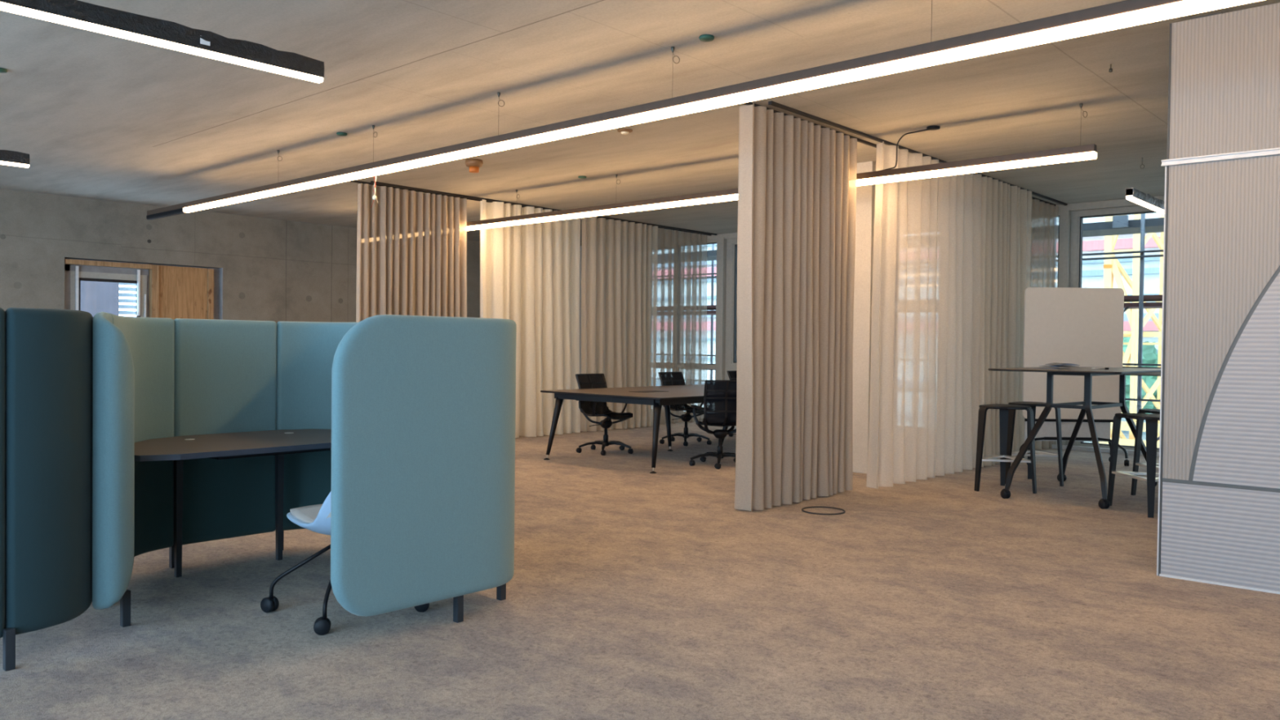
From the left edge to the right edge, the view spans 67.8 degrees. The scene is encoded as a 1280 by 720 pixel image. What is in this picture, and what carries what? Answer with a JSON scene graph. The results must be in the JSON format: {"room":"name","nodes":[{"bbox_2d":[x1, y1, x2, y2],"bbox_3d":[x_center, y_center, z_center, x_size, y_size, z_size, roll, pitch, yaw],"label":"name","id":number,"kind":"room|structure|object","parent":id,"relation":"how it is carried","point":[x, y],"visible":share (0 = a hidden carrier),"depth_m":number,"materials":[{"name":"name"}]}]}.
{"room":"open-plan office","nodes":[
{"label":"open-plan office","id":0,"kind":"room"},
{"bbox_2d":[0,188,479,323],"bbox_3d":[-7.464,-0.603,13.223,0.300,3.190,17.030,2,1,42],"label":"wall","id":1,"kind":"structure","parent":0,"point":[276,270],"depth_m":14.08,"materials":[{"name":"concrete"}]},
{"bbox_2d":[64,258,151,269],"bbox_3d":[-7.372,-1.327,13.203,0.135,0.064,1.110,2,1,42],"label":"timber beam","id":2,"kind":"structure","parent":1,"relation":"attached to","point":[67,261],"depth_m":13.13,"materials":[{"name":"brown wood"}]},
{"bbox_2d":[64,257,218,319],"bbox_3d":[-7.085,-0.195,13.624,0.100,2.370,2.126,2,1,42],"label":"door frame","id":3,"kind":"structure","parent":1,"relation":"in","point":[86,273],"depth_m":13.27,"materials":[{"name":"paint"}]},
{"bbox_2d":[75,266,79,310],"bbox_3d":[-7.628,-0.950,12.911,0.029,0.650,0.036,2,1,42],"label":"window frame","id":4,"kind":"structure","parent":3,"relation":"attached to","point":[77,268],"depth_m":12.90,"materials":[{"name":"grey metal"}]},
{"bbox_2d":[137,269,140,315],"bbox_3d":[-7.101,-0.953,13.495,0.029,0.650,0.036,2,1,42],"label":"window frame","id":5,"kind":"structure","parent":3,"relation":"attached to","point":[138,270],"depth_m":13.48,"materials":[{"name":"grey metal"}]},
{"bbox_2d":[217,267,222,319],"bbox_3d":[-6.393,-0.201,14.425,0.295,2.372,0.012,2,1,42],"label":"trim","id":6,"kind":"structure","parent":1,"relation":"attached to","point":[220,269],"depth_m":14.34,"materials":[{"name":"concrete"}]},
{"bbox_2d":[0,420,1279,719],"bbox_3d":[-0.523,1.303,6.967,19.060,0.250,17.030,2,1,42],"label":"floor","id":7,"kind":"structure","parent":0,"point":[633,593],"depth_m":4.47,"materials":[{"name":"carpet"}]},
{"bbox_2d":[0,307,93,671],"bbox_3d":[-3.777,0.486,3.740,2.071,1.415,2.686,2,1,42],"label":"booth","id":8,"kind":"object","parent":7,"relation":"on","point":[46,354],"visible":0.99,"depth_m":3.81,"materials":[{"name":"fabric"}]},
{"bbox_2d":[148,264,159,317],"bbox_3d":[-6.980,-0.186,13.671,0.115,2.352,0.100,2,1,42],"label":"timber post","id":9,"kind":"object","parent":7,"relation":"on","point":[153,273],"visible":0.44,"depth_m":13.62,"materials":[{"name":"brown wood"}]},
{"bbox_2d":[159,265,207,319],"bbox_3d":[-6.719,-0.188,13.974,0.075,2.352,0.696,2,1,42],"label":"plywood board","id":10,"kind":"object","parent":7,"relation":"on","point":[183,291],"visible":0.36,"depth_m":13.93,"materials":[{"name":"brown wood"}]},
{"bbox_2d":[207,268,213,319],"bbox_3d":[-6.451,-0.186,14.257,0.115,2.345,0.080,2,1,42],"label":"timber post","id":11,"kind":"object","parent":7,"relation":"on","point":[210,272],"visible":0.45,"depth_m":14.20,"materials":[{"name":"brown wood"}]},
{"bbox_2d":[92,311,516,626],"bbox_3d":[-1.828,0.491,4.813,2.072,1.415,1.769,2,1,42],"label":"booth","id":12,"kind":"object","parent":7,"relation":"on","point":[203,430],"visible":1,"depth_m":4.44,"materials":[{"name":"blue fabric"}]},
{"bbox_2d":[260,490,429,635],"bbox_3d":[-1.374,0.779,4.532,0.716,0.857,0.600,2,1,42],"label":"chair","id":13,"kind":"object","parent":7,"relation":"on","point":[316,517],"visible":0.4,"depth_m":4.46,"materials":[{"name":"plastic"}]},
{"bbox_2d":[575,373,633,455],"bbox_3d":[-0.399,0.638,11.393,0.649,0.933,0.649,2,1,42],"label":"chair","id":14,"kind":"object","parent":7,"relation":"on","point":[590,408],"visible":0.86,"depth_m":11.41,"materials":[{"name":"black plastic"}]},
{"bbox_2d":[540,384,728,473],"bbox_3d":[1.020,0.732,11.813,1.815,0.765,4.604,2,1,42],"label":"meeting table","id":15,"kind":"object","parent":7,"relation":"on","point":[658,397],"visible":0.58,"depth_m":10.43,"materials":[{"name":"black wood"}]},
{"bbox_2d":[657,371,711,446],"bbox_3d":[0.613,0.631,12.514,0.649,0.933,0.649,2,1,42],"label":"chair","id":16,"kind":"object","parent":7,"relation":"on","point":[676,378],"visible":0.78,"depth_m":12.52,"materials":[{"name":"black plastic"}]},
{"bbox_2d":[688,379,736,469],"bbox_3d":[0.854,0.672,10.273,0.649,0.933,0.649,1,1,-9],"label":"chair","id":17,"kind":"object","parent":7,"relation":"on","point":[719,396],"visible":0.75,"depth_m":10.04,"materials":[{"name":"black plastic"}]},
{"bbox_2d":[727,370,737,436],"bbox_3d":[1.618,0.625,13.627,0.649,0.933,0.649,2,1,42],"label":"chair","id":18,"kind":"object","parent":7,"relation":"on","point":[732,375],"visible":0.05,"depth_m":13.67,"materials":[{"name":"black plastic"}]},
{"bbox_2d":[801,506,845,515],"bbox_3d":[1.444,1.186,7.501,0.342,0.010,0.342,2,1,42],"label":"ring","id":19,"kind":"object","parent":7,"relation":"on","point":[802,508],"visible":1,"depth_m":7.47,"materials":[{"name":"black metal"}]},
{"bbox_2d":[973,404,1036,493],"bbox_3d":[3.384,0.806,8.707,0.484,0.777,0.562,2,1,42],"label":"bar stool","id":20,"kind":"object","parent":7,"relation":"on","point":[1003,408],"visible":0.98,"depth_m":8.64,"materials":[{"name":"black metal"}]},
{"bbox_2d":[1004,401,1063,486],"bbox_3d":[3.834,0.804,9.176,0.484,0.777,0.562,2,1,42],"label":"bar stool","id":21,"kind":"object","parent":7,"relation":"on","point":[1011,414],"visible":0.56,"depth_m":9.09,"materials":[{"name":"black metal"}]},
{"bbox_2d":[1019,287,1128,466],"bbox_3d":[4.910,0.179,10.778,1.162,1.994,0.366,1,1,0],"label":"whiteboard","id":22,"kind":"object","parent":7,"relation":"on","point":[1082,326],"visible":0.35,"depth_m":10.78,"materials":[{"name":"plastic"}]},
{"bbox_2d":[987,366,1160,508],"bbox_3d":[4.013,0.641,8.551,1.065,1.124,1.966,2,1,42],"label":"bar table","id":23,"kind":"object","parent":7,"relation":"on","point":[1086,408],"visible":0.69,"depth_m":8.28,"materials":[{"name":"metal"}]},
{"bbox_2d":[1034,367,1059,368],"bbox_3d":[3.635,0.072,8.507,0.210,0.007,0.300,1,1,25],"label":"brochure","id":24,"kind":"object","parent":23,"relation":"on","point":[1034,367],"visible":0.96,"depth_m":8.45,"materials":[{"name":"paper"}]},
{"bbox_2d":[1038,364,1076,367],"bbox_3d":[3.755,0.053,8.534,0.290,0.012,0.210,0,1,-34],"label":"brochure","id":25,"kind":"object","parent":24,"relation":"on","point":[1059,366],"visible":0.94,"depth_m":8.47,"materials":[{"name":"paper"}]},
{"bbox_2d":[1044,362,1079,365],"bbox_3d":[3.720,0.036,8.390,0.200,0.017,0.280,1,1,5],"label":"brochure","id":26,"kind":"object","parent":25,"relation":"on","point":[1054,363],"visible":1,"depth_m":8.26,"materials":[{"name":"paper"}]},
{"bbox_2d":[1091,367,1108,369],"bbox_3d":[4.003,0.074,8.285,0.145,0.017,0.018,1,1,-1],"label":"marker pen","id":27,"kind":"object","parent":23,"relation":"on","point":[1104,368],"visible":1,"depth_m":8.28,"materials":[{"name":"white plastic"}]},
{"bbox_2d":[1106,413,1159,518],"bbox_3d":[4.029,0.831,7.678,0.537,0.777,0.567,2,1,42],"label":"bar stool","id":28,"kind":"object","parent":7,"relation":"on","point":[1151,420],"visible":0.63,"depth_m":7.46,"materials":[{"name":"black metal"}]},
{"bbox_2d":[1130,408,1159,495],"bbox_3d":[4.532,0.827,8.276,0.521,0.777,0.550,2,1,42],"label":"bar stool","id":29,"kind":"object","parent":7,"relation":"on","point":[1140,423],"visible":0.29,"depth_m":8.47,"materials":[{"name":"black metal"}]},
{"bbox_2d":[1156,2,1279,594],"bbox_3d":[4.230,-0.313,4.447,3.230,3.175,0.122,2,1,41],"label":"wall","id":30,"kind":"structure","parent":7,"relation":"on","point":[1219,513],"depth_m":5.27,"materials":[{"name":"metal"}]},
{"bbox_2d":[0,0,1279,245],"bbox_3d":[-0.482,-2.162,6.910,19.060,0.300,17.030,2,1,42],"label":"ceiling","id":31,"kind":"structure","parent":0,"point":[95,115],"depth_m":7.29,"materials":[{"name":"concrete"}]},
{"bbox_2d":[0,67,7,73],"bbox_3d":[-4.521,-2.045,6.723,0.096,0.021,0.096,2,1,42],"label":"plug","id":32,"kind":"object","parent":31,"relation":"attached to","point":[2,70],"visible":1,"depth_m":6.71,"materials":[{"name":"green plastic"}]},
{"bbox_2d":[0,149,29,168],"bbox_3d":[-6.826,-1.696,6.389,0.088,0.119,4.750,2,1,42],"label":"ceiling light","id":33,"kind":"object","parent":31,"relation":"hanging from","point":[9,157],"visible":1,"depth_m":8.05,"materials":[{"name":"black metal"}]},
{"bbox_2d":[0,160,29,168],"bbox_3d":[-6.827,-1.655,6.389,0.056,0.037,4.750,2,1,42],"label":"diffuser","id":34,"kind":"object","parent":33,"relation":"attached to","point":[15,163],"depth_m":8.07,"materials":[{"name":"white plastic"}]},
{"bbox_2d":[0,0,324,83],"bbox_3d":[-3.473,-1.624,3.523,0.088,0.138,4.990,2,1,42],"label":"ceiling light","id":35,"kind":"object","parent":31,"relation":"hanging from","point":[171,35],"visible":1,"depth_m":4.72,"materials":[{"name":"black metal"}]},
{"bbox_2d":[336,132,347,136],"bbox_3d":[-2.716,-2.057,8.678,0.096,0.021,0.096,2,1,42],"label":"plug","id":36,"kind":"object","parent":31,"relation":"attached to","point":[341,134],"visible":1,"depth_m":8.65,"materials":[{"name":"green plastic"}]},
{"bbox_2d":[465,158,483,173],"bbox_3d":[-1.724,-2.013,9.897,0.184,0.125,0.184,2,1,42],"label":"smoke detector","id":37,"kind":"object","parent":31,"relation":"attached to","point":[473,164],"visible":1,"depth_m":9.85,"materials":[{"name":"orange plastic"}]},
{"bbox_2d":[350,180,716,235],"bbox_3d":[-0.939,-2.119,13.735,0.034,0.024,6.674,2,1,42],"label":"track","id":38,"kind":"object","parent":31,"relation":"attached to","point":[371,182],"visible":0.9,"depth_m":12.74,"materials":[{"name":"metal"}]},
{"bbox_2d":[355,182,466,322],"bbox_3d":[-2.838,-0.517,11.844,0.244,3.148,1.578,2,1,42],"label":"curtain","id":39,"kind":"object","parent":38,"relation":"hanging from","point":[411,246],"visible":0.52,"depth_m":11.76,"materials":[{"name":"fabric"}]},
{"bbox_2d":[480,199,580,438],"bbox_3d":[-1.525,-0.523,13.135,0.318,3.148,1.799,2,1,42],"label":"curtain","id":40,"kind":"object","parent":38,"relation":"hanging from","point":[530,273],"visible":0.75,"depth_m":13.15,"materials":[{"name":"beige fabric"}]},
{"bbox_2d":[580,216,657,431],"bbox_3d":[-0.325,-0.532,14.470,0.269,3.148,1.610,2,1,42],"label":"curtain","id":41,"kind":"object","parent":38,"relation":"hanging from","point":[620,259],"visible":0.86,"depth_m":14.39,"materials":[{"name":"fabric"}]},
{"bbox_2d":[655,228,707,424],"bbox_3d":[0.659,-0.541,15.717,0.167,3.148,1.378,2,1,42],"label":"curtain","id":42,"kind":"object","parent":38,"relation":"hanging from","point":[682,268],"visible":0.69,"depth_m":15.70,"materials":[{"name":"grey fabric"}]},
{"bbox_2d":[577,175,586,178],"bbox_3d":[-0.652,-2.068,10.784,0.096,0.021,0.096,2,1,42],"label":"plug","id":43,"kind":"object","parent":31,"relation":"attached to","point":[580,176],"visible":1,"depth_m":10.75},
{"bbox_2d":[466,188,737,231],"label":"ceiling light","id":44,"kind":"object","parent":31,"relation":"hanging from","point":[727,194],"depth_m":10.65,"materials":[{"name":"metal"}]},
{"bbox_2d":[466,151,1097,231],"bbox_3d":[-0.341,-1.664,10.708,10.280,0.048,0.066,2,1,42],"label":"diffuser","id":45,"kind":"object","parent":44,"relation":"attached to","point":[1055,157],"depth_m":8.54,"materials":[{"name":"white plastic"}]},
{"bbox_2d":[617,128,632,134],"bbox_3d":[-0.133,-2.014,8.421,0.136,0.037,0.136,2,1,42],"label":"smoke detector","id":46,"kind":"object","parent":31,"relation":"attached to","point":[623,131],"visible":1,"depth_m":8.39,"materials":[{"name":"beige plastic"}]},
{"bbox_2d":[146,0,1262,219],"bbox_3d":[-0.848,-1.799,7.008,13.920,0.436,0.066,2,1,42],"label":"ceiling light","id":47,"kind":"object","parent":31,"relation":"hanging from","point":[1126,13],"visible":1,"depth_m":5.43,"materials":[{"name":"metal"}]},
{"bbox_2d":[146,208,187,219],"bbox_3d":[-5.620,-1.733,11.317,1.066,0.048,0.066,2,1,42],"label":"housing","id":48,"kind":"object","parent":47,"relation":"attached to","point":[165,212],"depth_m":11.31,"materials":[{"name":"black metal"}]},
{"bbox_2d":[371,173,378,206],"bbox_3d":[-2.299,-1.478,8.268,0.113,0.308,0.042,2,1,42],"label":"connector","id":49,"kind":"object","parent":47,"relation":"hanging from","point":[374,197],"visible":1,"depth_m":8.27,"materials":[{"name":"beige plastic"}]},
{"bbox_2d":[698,34,714,41],"bbox_3d":[0.409,-1.973,5.843,0.096,0.021,0.096,2,1,42],"label":"plug","id":50,"kind":"object","parent":31,"relation":"attached to","point":[704,37],"visible":1,"depth_m":5.82,"materials":[{"name":"green plastic"}]},
{"bbox_2d":[741,102,1055,205],"bbox_3d":[3.105,-2.008,9.903,0.034,0.024,6.944,2,1,42],"label":"track","id":51,"kind":"object","parent":31,"relation":"attached to","point":[860,140],"visible":0.26,"depth_m":8.55,"materials":[{"name":"black metal"}]},
{"bbox_2d":[734,102,857,511],"bbox_3d":[1.327,-0.404,7.980,0.267,3.148,1.633,2,1,42],"label":"curtain","id":52,"kind":"object","parent":51,"relation":"hanging from","point":[797,182],"visible":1,"depth_m":7.74,"materials":[{"name":"fabric"}]},
{"bbox_2d":[1030,197,1058,450],"bbox_3d":[4.970,-0.429,11.995,0.182,3.148,1.371,2,1,42],"label":"curtain","id":53,"kind":"object","parent":51,"relation":"hanging from","point":[1045,216],"visible":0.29,"depth_m":12.16,"materials":[{"name":"grey fabric"}]},
{"bbox_2d":[768,100,1067,205],"bbox_3d":[3.273,-2.005,9.873,0.034,0.024,6.764,2,1,42],"label":"track","id":54,"kind":"object","parent":31,"relation":"attached to","point":[771,103],"visible":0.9,"depth_m":8.38,"materials":[{"name":"metal"}]},
{"bbox_2d":[866,141,981,489],"bbox_3d":[2.829,-0.411,9.457,0.283,3.148,2.215,2,1,42],"label":"curtain","id":55,"kind":"object","parent":54,"relation":"hanging from","point":[926,322],"visible":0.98,"depth_m":9.27,"materials":[{"name":"white fabric"}]},
{"bbox_2d":[978,176,1031,466],"bbox_3d":[4.079,-0.419,10.829,0.291,3.148,1.355,2,1,42],"label":"curtain","id":56,"kind":"object","parent":54,"relation":"hanging from","point":[1006,209],"visible":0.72,"depth_m":10.72,"materials":[{"name":"fabric"}]},
{"bbox_2d":[856,125,1097,186],"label":"ceiling light","id":57,"kind":"object","parent":31,"relation":"hanging from","point":[1074,153],"depth_m":7.86,"materials":[{"name":"metal"}]},
{"bbox_2d":[1124,187,1164,214],"bbox_3d":[5.489,-1.609,10.023,0.088,0.119,2.350,2,1,42],"label":"ceiling light","id":58,"kind":"object","parent":31,"relation":"hanging from","point":[1131,194],"visible":0.58,"depth_m":9.46,"materials":[{"name":"metal"}]},
{"bbox_2d":[579,204,1140,444],"bbox_3d":[5.069,-0.455,13.110,19.060,3.190,0.300,2,1,42],"label":"wall","id":59,"kind":"structure","parent":0,"point":[1140,205],"depth_m":16.21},
{"bbox_2d":[706,240,716,369],"bbox_3d":[0.707,-0.550,16.947,1.820,3.090,0.090,2,1,42],"label":"window","id":60,"kind":"structure","parent":59,"relation":"in","point":[710,366],"depth_m":16.42,"materials":[{"name":"paint"}]},
{"bbox_2d":[724,238,737,380],"bbox_3d":[2.237,-0.509,15.554,2.040,3.090,0.108,2,1,42],"label":"window","id":61,"kind":"structure","parent":59,"relation":"in","point":[731,348],"depth_m":16.12,"materials":[{"name":"paint"}]},
{"bbox_2d":[580,195,1164,250],"bbox_3d":[4.996,-2.003,12.938,18.400,0.090,0.040,2,1,42],"label":"trim","id":62,"kind":"structure","parent":59,"relation":"attached to","point":[1118,202],"depth_m":12.22,"materials":[{"name":"paint"}]},
{"bbox_2d":[715,209,1070,444],"bbox_3d":[3.442,-0.487,14.337,5.740,3.085,0.060,2,1,42],"label":"trim","id":63,"kind":"structure","parent":59,"relation":"attached to","point":[1064,219],"depth_m":16.15,"materials":[{"name":"paint"}]},
{"bbox_2d":[1057,211,1060,287],"bbox_3d":[5.282,-0.428,12.817,0.750,3.090,0.090,2,1,42],"label":"window","id":64,"kind":"structure","parent":59,"relation":"in","point":[1060,211],"depth_m":12.54,"materials":[{"name":"paint"}]},
{"bbox_2d":[1052,444,1159,457],"bbox_3d":[5.781,1.139,12.184,16.100,0.050,0.135,2,1,42],"label":"window sill","id":65,"kind":"structure","parent":59,"relation":"attached to","point":[1064,446],"depth_m":12.12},
{"bbox_2d":[1066,205,1160,452],"bbox_3d":[6.597,-0.382,11.618,2.590,3.070,0.108,2,1,42],"label":"window","id":66,"kind":"structure","parent":59,"relation":"in","point":[1077,216],"depth_m":12.36,"materials":[{"name":"paint"}]},
{"bbox_2d":[853,160,875,473],"bbox_3d":[2.316,-0.436,10.069,0.530,3.190,0.505,2,1,42],"label":"wall column","id":67,"kind":"structure","parent":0,"point":[865,194],"depth_m":9.76,"materials":[{"name":"concrete"}]},
{"label":"outside","id":68,"kind":"structure","parent":0,"visible":0},
{"bbox_2d":[80,280,119,316],"bbox_3d":[-9.894,-1.159,14.605,0.300,4.800,3.430,2,1,42],"label":"wall","id":69,"kind":"structure","parent":68,"point":[96,297],"depth_m":15.57,"materials":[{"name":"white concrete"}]},
{"bbox_2d":[119,282,136,315],"bbox_3d":[-7.834,-0.959,17.139,0.070,2.562,3.050,2,1,42],"label":"screen","id":70,"kind":"object","parent":69,"relation":"attached to","point":[126,289],"visible":0.02,"depth_m":16.15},
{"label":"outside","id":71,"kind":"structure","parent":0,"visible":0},
{"bbox_3d":[50.643,4.852,71.171,140.000,0.300,146.520,2,1,42],"label":"ground","id":72,"kind":"structure","parent":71,"visible":0},
{"bbox_2d":[706,244,716,380],"bbox_3d":[0.478,-0.982,53.117,19.700,10.800,8.500,2,1,42],"label":"building","id":73,"kind":"structure","parent":72,"relation":"on","point":[708,246],"depth_m":45.30,"materials":[{"name":"white"}]},
{"bbox_2d":[706,213,1164,440],"bbox_3d":[5.640,0.124,14.462,17.000,10.000,1.226,2,1,42],"label":"window frame","id":74,"kind":"structure","parent":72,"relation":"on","point":[1120,224],"depth_m":13.05,"materials":[{"name":"metal"}]},
{"bbox_2d":[1057,212,1160,442],"bbox_3d":[18.852,-0.991,36.528,27.200,11.800,8.500,2,1,42],"label":"building","id":75,"kind":"structure","parent":72,"relation":"on","point":[1092,273],"depth_m":33.02,"materials":[{"name":"white"}]},
{"bbox_2d":[1098,213,1164,448],"bbox_3d":[11.921,-2.919,22.150,3.100,16.025,1.685,2,1,42],"label":"tower crane","id":76,"kind":"object","parent":72,"relation":"on","point":[1113,268],"visible":0.15,"depth_m":22.05,"materials":[{"name":"metal"}]},
{"bbox_2d":[1121,337,1158,413],"bbox_3d":[15.556,2.003,31.114,2.986,5.917,2.991,2,1,42],"label":"tree","id":77,"kind":"object","parent":72,"relation":"on","point":[1149,356],"visible":0.14,"depth_m":29.98,"materials":[{"name":"green plant"}]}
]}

